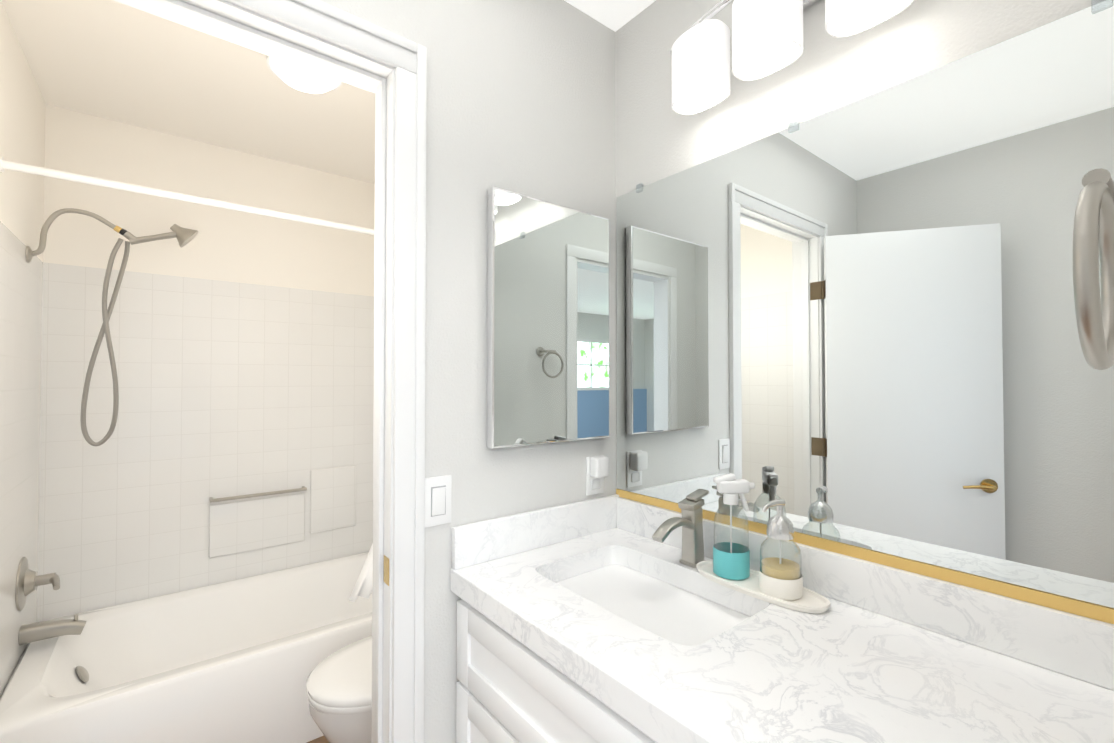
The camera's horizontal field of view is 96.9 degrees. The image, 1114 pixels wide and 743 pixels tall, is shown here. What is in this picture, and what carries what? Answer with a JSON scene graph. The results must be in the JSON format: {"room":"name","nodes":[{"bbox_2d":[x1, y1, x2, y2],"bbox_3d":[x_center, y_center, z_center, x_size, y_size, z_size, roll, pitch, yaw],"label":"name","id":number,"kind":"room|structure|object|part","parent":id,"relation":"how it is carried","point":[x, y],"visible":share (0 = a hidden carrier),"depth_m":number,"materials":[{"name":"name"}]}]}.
{"room":"bathroom","nodes":[
{"label":"bathroom","id":0,"kind":"room"},
{"bbox_2d":[0,0,45,696],"bbox_3d":[-1.607,0.132,1.304,0.120,2.440,1.605,1,-1,-38],"label":"wall","id":1,"kind":"structure","parent":0,"point":[22,119],"depth_m":1.66,"materials":[{"name":"tile"}]},
{"bbox_2d":[16,557,59,610],"bbox_3d":[-1.837,0.745,1.766,0.106,0.180,0.180,1,-1,-38],"label":"shower valve","id":2,"kind":"object","parent":1,"relation":"attached to","point":[28,581],"visible":1,"depth_m":1.73,"materials":[{"name":"silver metal"}]},
{"bbox_3d":[-1.864,0.744,1.743,0.035,0.180,0.180,1,-1,-38],"label":"plate","id":3,"kind":"part","parent":2,"relation":"part of","materials":[{"name":"silver metal"}]},
{"bbox_3d":[-1.831,0.745,1.770,0.050,0.036,0.036,1,-1,-38],"label":"stem","id":4,"kind":"part","parent":2,"relation":"part of","materials":[{"name":"silver metal"}]},
{"bbox_3d":[-1.786,0.747,1.754,0.042,0.036,0.092,1,-1,-38],"label":"lever","id":5,"kind":"part","parent":2,"relation":"part of","materials":[{"name":"silver metal"}]},
{"bbox_2d":[19,614,85,645],"bbox_3d":[-1.813,0.930,1.782,0.167,0.075,0.062,1,-1,-38],"label":"tub spout","id":6,"kind":"object","parent":1,"relation":"attached to","point":[34,632],"visible":1,"depth_m":1.76,"materials":[{"name":"silver metal"}]},
{"bbox_2d":[25,208,198,445],"bbox_3d":[-1.686,-0.159,1.900,0.491,0.887,0.094,1,-1,-38],"label":"shower head","id":7,"kind":"object","parent":1,"relation":"attached to","point":[184,236],"visible":1,"depth_m":1.88},
{"bbox_3d":[-1.783,-0.506,1.828,0.235,0.195,0.017,1,-1,-38],"label":"arm","id":8,"kind":"part","parent":7,"relation":"part of"},
{"bbox_3d":[-1.604,-0.534,1.971,0.159,0.081,0.026,1,-1,-38],"label":"handle","id":9,"kind":"part","parent":7,"relation":"part of","materials":[{"name":"silver metal"}]},
{"bbox_2d":[0,156,374,234],"bbox_3d":[-1.032,-0.594,1.890,1.493,0.044,0.044,1,-1,-38],"label":"curtain rod","id":10,"kind":"object","parent":1,"relation":"attached to","point":[43,171],"visible":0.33,"depth_m":1.66,"materials":[{"name":"white metal"}]},
{"bbox_2d":[349,543,372,601],"bbox_3d":[-0.657,0.189,2.187,0.493,1.516,0.058,1,-1,-35],"label":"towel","id":11,"kind":"object","parent":10,"relation":"hanging from","point":[363,587],"visible":0.04,"depth_m":2.07,"materials":[{"name":"white fabric"}]},
{"bbox_2d":[1,0,374,183],"bbox_3d":[-1.010,-1.104,1.874,1.740,0.050,1.725,1,-1,-38],"label":"ceiling","id":12,"kind":"structure","parent":0,"point":[115,61],"depth_m":1.88,"materials":[{"name":"white paint"}]},
{"bbox_2d":[267,55,341,93],"bbox_3d":[-0.896,-1.049,1.763,0.242,0.062,0.242,1,-1,-38],"label":"dome ceiling light","id":13,"kind":"object","parent":12,"relation":"attached to","point":[299,78],"visible":0.65,"depth_m":1.74,"materials":[{"name":"white glass"}]},
{"bbox_2d":[37,104,374,621],"bbox_3d":[-1.556,0.150,2.445,1.620,2.440,0.120,1,-1,-38],"label":"wall","id":14,"kind":"structure","parent":0,"point":[243,346],"depth_m":2.26,"materials":[{"name":"tile"}]},
{"bbox_2d":[209,465,355,557],"bbox_3d":[-1.350,0.691,2.490,0.661,0.360,0.052,1,-1,-38],"label":"shower niche","id":15,"kind":"object","parent":14,"relation":"attached to","point":[244,526],"visible":1,"depth_m":2.48,"materials":[{"name":"tile"}]},
{"bbox_3d":[-1.461,0.748,2.425,0.405,0.245,0.014,1,-1,-38],"label":"panel","id":16,"kind":"part","parent":15,"relation":"part of","materials":[{"name":"tile"}]},
{"bbox_3d":[-1.193,0.679,2.639,0.230,0.330,0.014,1,-1,-38],"label":"panel","id":17,"kind":"part","parent":15,"relation":"part of","materials":[{"name":"tile"}]},
{"bbox_2d":[307,736,329,742],"bbox_3d":[0.843,1.356,-0.024,3.150,0.050,6.940,1,-1,-38],"label":"floor","id":18,"kind":"structure","parent":0,"point":[322,739],"depth_m":1.82,"materials":[{"name":"brown wood"}]},
{"bbox_2d":[0,552,371,742],"bbox_3d":[-1.217,1.177,2.095,1.490,0.374,0.817,1,-1,-38],"label":"bathtub","id":19,"kind":"object","parent":18,"relation":"on","point":[237,661],"visible":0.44,"depth_m":1.80,"materials":[{"name":"white ceramic"}]},
{"bbox_2d":[76,666,88,681],"bbox_3d":[-1.733,1.104,1.804,0.035,0.062,0.068,1,-1,-38],"label":"bathtub overflow drain","id":20,"kind":"object","parent":19,"relation":"attached to","point":[82,673],"visible":0.98,"depth_m":1.79,"materials":[{"name":"silver metal"}]},
{"bbox_2d":[306,636,371,742],"bbox_3d":[-0.427,0.958,1.681,0.770,0.799,0.440,1,-1,-38],"label":"toilet","id":21,"kind":"object","parent":18,"relation":"on","point":[339,688],"visible":0.17,"depth_m":1.43,"materials":[{"name":"white ceramic"}]},
{"bbox_3d":[-0.538,0.957,1.593,0.486,0.020,0.374,1,-1,-38],"label":"seat","id":22,"kind":"part","parent":21,"relation":"part of","materials":[{"name":"white ceramic"}]},
{"bbox_3d":[-0.538,0.933,1.594,0.486,0.026,0.374,1,-1,-38],"label":"lid","id":23,"kind":"part","parent":21,"relation":"part of","materials":[{"name":"white ceramic"}]},
{"bbox_3d":[-0.469,1.163,1.645,0.653,0.387,0.364,1,-1,-38],"label":"bowl","id":24,"kind":"part","parent":21,"relation":"part of","materials":[{"name":"white ceramic"}]},
{"bbox_2d":[450,494,1113,742],"bbox_3d":[0.312,0.859,0.924,0.567,0.974,1.123,1,-1,-38],"label":"bathroom vanity","id":25,"kind":"object","parent":18,"relation":"on","point":[606,619],"visible":0.98,"depth_m":0.86,"materials":[{"name":"white stone"}]},
{"bbox_3d":[-0.015,0.976,0.917,0.010,0.364,0.588,1,-1,-38],"label":"door panel","id":26,"kind":"part","parent":25,"relation":"part of","materials":[{"name":"white wood"}]},
{"bbox_3d":[-0.018,0.768,0.918,0.018,0.055,0.584,1,-1,-38],"label":"door rail","id":27,"kind":"part","parent":25,"relation":"part of","materials":[{"name":"white wood"}]},
{"bbox_3d":[-0.018,0.704,0.919,0.018,0.055,0.584,1,-1,-38],"label":"drawer rail","id":28,"kind":"part","parent":25,"relation":"part of","materials":[{"name":"white wood"}]},
{"bbox_3d":[-0.015,0.639,0.923,0.010,0.078,0.588,1,-1,-38],"label":"drawer panel","id":29,"kind":"part","parent":25,"relation":"part of","materials":[{"name":"white wood"}]},
{"bbox_3d":[-0.018,0.575,0.921,0.018,0.055,0.584,1,-1,-38],"label":"drawer rail","id":30,"kind":"part","parent":25,"relation":"part of","materials":[{"name":"white wood"}]},
{"bbox_2d":[652,489,708,567],"bbox_3d":[0.303,0.387,1.200,0.188,0.175,0.054,1,-1,-38],"label":"faucet","id":31,"kind":"object","parent":25,"relation":"on","point":[690,521],"visible":1,"depth_m":1.21,"materials":[{"name":"silver metal"}]},
{"bbox_3d":[0.279,0.375,1.182,0.128,0.042,0.037,1,-1,-38],"label":"spout","id":32,"kind":"part","parent":31,"relation":"part of","materials":[{"name":"silver metal"}]},
{"bbox_3d":[0.354,0.310,1.242,0.057,0.020,0.032,1,-1,-38],"label":"handle lever","id":33,"kind":"part","parent":31,"relation":"part of","materials":[{"name":"silver metal"}]},
{"bbox_2d":[696,561,830,613],"bbox_3d":[0.438,0.466,1.080,0.110,0.014,0.296,1,-1,-38],"label":"soap tray","id":34,"kind":"object","parent":25,"relation":"on","point":[810,601],"visible":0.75,"depth_m":1.03,"materials":[{"name":"white ceramic"}]},
{"bbox_2d":[713,473,754,579],"bbox_3d":[0.402,0.350,1.136,0.084,0.229,0.080,1,-1,-38],"label":"spray bottle","id":35,"kind":"object","parent":34,"relation":"on","point":[731,560],"visible":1,"depth_m":1.12,"materials":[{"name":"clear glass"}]},
{"bbox_3d":[0.400,0.381,1.134,0.076,0.165,0.076,1,-1,-38],"label":"glass","id":36,"kind":"part","parent":35,"relation":"part of","materials":[{"name":"clear glass"}]},
{"bbox_2d":[759,499,802,600],"bbox_3d":[0.464,0.365,1.032,0.094,0.195,0.084,1,-1,-38],"label":"soap pump","id":37,"kind":"object","parent":34,"relation":"on","point":[780,578],"visible":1,"depth_m":1.01,"materials":[{"name":"clear glass"}]},
{"bbox_3d":[0.450,0.279,1.025,0.062,0.022,0.022,1,-1,-38],"label":"spout","id":38,"kind":"part","parent":37,"relation":"part of","materials":[{"name":"silver metal"}]},
{"bbox_3d":[0.468,0.402,1.035,0.080,0.120,0.080,1,-1,-38],"label":"glass","id":39,"kind":"part","parent":37,"relation":"part of","materials":[{"name":"clear glass"}]},
{"bbox_2d":[320,0,615,742],"bbox_3d":[-0.414,0.130,1.153,1.440,2.440,0.115,1,-1,-38],"label":"wall","id":40,"kind":"structure","parent":0,"point":[520,96],"depth_m":1.26,"materials":[{"name":"white paint"}]},
{"bbox_2d":[116,1,372,92],"bbox_3d":[-0.726,-0.727,1.001,0.851,0.068,0.014,1,-1,-38],"label":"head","id":41,"kind":"object","parent":40,"relation":"attached to","point":[237,44],"visible":0.1,"depth_m":1.04},
{"bbox_2d":[114,0,395,742],"bbox_3d":[-0.686,0.319,0.933,0.745,2.055,0.119,1,-1,-38],"label":"door frame","id":42,"kind":"structure","parent":40,"relation":"attached to","point":[388,406],"depth_m":1.11,"materials":[{"name":"white wood"}]},
{"bbox_2d":[136,0,380,87],"bbox_3d":[-0.686,-0.683,0.950,0.683,0.011,0.035,1,-1,-38],"label":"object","id":43,"kind":"object","parent":40,"relation":"attached to","point":[216,22],"visible":0.96,"depth_m":1.01,"materials":[{"name":"white"}]},
{"bbox_2d":[225,0,416,73],"bbox_3d":[-0.646,-0.729,0.900,0.851,0.068,0.014,1,-1,-38],"label":"door frame","id":44,"kind":"structure","parent":40,"relation":"attached to","point":[300,17],"depth_m":1.03,"materials":[{"name":"white wood"}]},
{"bbox_2d":[373,77,385,742],"bbox_3d":[-0.414,0.332,1.149,0.011,2.035,0.035,1,-1,-38],"label":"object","id":45,"kind":"object","parent":40,"relation":"attached to","point":[379,424],"visible":0.88,"depth_m":1.14,"materials":[{"name":"white wood"}]},
{"bbox_2d":[384,555,388,585],"bbox_3d":[-0.387,0.451,1.121,0.002,0.060,0.032,1,-1,-38],"label":"strike plate","id":46,"kind":"object","parent":40,"relation":"attached to","point":[386,570],"visible":1,"depth_m":1.12,"materials":[{"name":"gold metal"}]},
{"bbox_2d":[392,67,416,742],"bbox_3d":[-0.339,0.329,1.126,0.068,2.040,0.014,1,-1,-38],"label":"door frame","id":47,"kind":"structure","parent":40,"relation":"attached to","point":[404,423],"depth_m":1.12,"materials":[{"name":"white wood"}]},
{"bbox_2d":[414,44,426,742],"bbox_3d":[-0.315,0.295,1.135,0.023,2.109,0.008,1,-1,-38],"label":"door frame","id":48,"kind":"structure","parent":40,"relation":"attached to","point":[420,404],"depth_m":1.13,"materials":[{"name":"white wood"}]},
{"bbox_2d":[425,475,451,526],"bbox_3d":[-0.282,0.307,1.173,0.070,0.115,0.011,1,-1,-38],"label":"light switch","id":49,"kind":"object","parent":40,"relation":"attached to","point":[437,500],"visible":0.94,"depth_m":1.17,"materials":[{"name":"white plastic"}]},
{"bbox_2d":[487,187,609,448],"bbox_3d":[-0.009,-0.136,1.386,0.414,0.666,0.029,1,-1,-38],"label":"medicine cabinet mirror","id":50,"kind":"object","parent":40,"relation":"attached to","point":[547,322],"visible":0.98,"depth_m":1.35,"materials":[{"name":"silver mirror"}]},
{"bbox_2d":[586,455,608,495],"bbox_3d":[0.125,0.312,1.479,0.070,0.115,0.040,1,-1,-38],"label":"electrical outlet","id":51,"kind":"object","parent":40,"relation":"attached to","point":[597,469],"visible":1,"depth_m":1.47,"materials":[{"name":"white plastic"}]},
{"bbox_2d":[591,479,599,489],"bbox_3d":[0.117,0.340,1.489,0.034,0.030,0.004,1,-1,-38],"label":"socket","id":52,"kind":"object","parent":51,"relation":"attached to","point":[595,483],"depth_m":1.49,"materials":[{"name":"white plastic"}]},
{"bbox_2d":[565,0,655,30],"bbox_3d":[-0.209,-1.125,0.537,2.150,0.050,1.365,1,-1,-38],"label":"ceiling","id":53,"kind":"structure","parent":0,"point":[614,15],"depth_m":1.48,"materials":[{"name":"white paint"}]},
{"bbox_2d":[615,0,1105,488],"bbox_3d":[0.049,0.141,1.824,0.120,2.440,3.090,1,-1,-38],"label":"wall","id":54,"kind":"structure","parent":0,"point":[657,138],"depth_m":1.15,"materials":[{"name":"white paint"}]},
{"bbox_2d":[670,0,913,114],"bbox_3d":[0.480,-0.796,1.083,0.144,0.245,0.606,1,-1,-38],"label":"sconce","id":55,"kind":"object","parent":54,"relation":"attached to","point":[767,37],"visible":1,"depth_m":1.10,"materials":[{"name":"white glass"}]},
{"bbox_3d":[0.354,-0.751,1.224,0.100,0.160,0.144,1,-1,-38],"label":"lamp shade","id":56,"kind":"part","parent":55,"relation":"part of","materials":[{"name":"white glass"}]},
{"bbox_3d":[0.457,-0.754,1.076,0.100,0.160,0.144,1,-1,-38],"label":"lamp shade","id":57,"kind":"part","parent":55,"relation":"part of","materials":[{"name":"white glass"}]},
{"bbox_3d":[0.587,-0.756,0.931,0.100,0.160,0.144,1,-1,-38],"label":"lamp shade","id":58,"kind":"part","parent":55,"relation":"part of","materials":[{"name":"white glass"}]},
{"bbox_2d":[616,0,1113,623],"bbox_3d":[0.535,-0.093,1.111,0.010,0.948,1.117,1,-1,-38],"label":"mirror","id":59,"kind":"object","parent":54,"relation":"attached to","point":[850,330],"visible":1,"depth_m":0.95,"materials":[{"name":"silver mirror"}]},
{"bbox_2d":[617,497,1113,689],"bbox_3d":[0.533,0.427,1.093,0.020,0.093,1.102,1,-1,-38],"label":"backsplash","id":60,"kind":"structure","parent":54,"relation":"attached to","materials":[{"name":"stone"}]},
{"bbox_3d":[0.628,0.117,0.388,0.760,2.440,0.120,1,-1,-38],"label":"wall","id":61,"kind":"structure","parent":0,"visible":0},
{"bbox_2d":[1072,168,1113,369],"bbox_3d":[0.437,-0.087,0.362,0.144,0.171,0.071,1,-1,-38],"label":"towel ring","id":62,"kind":"object","parent":61,"relation":"attached to","point":[1093,239],"visible":1,"depth_m":0.35,"materials":[{"name":"silver metal"}]}
]}

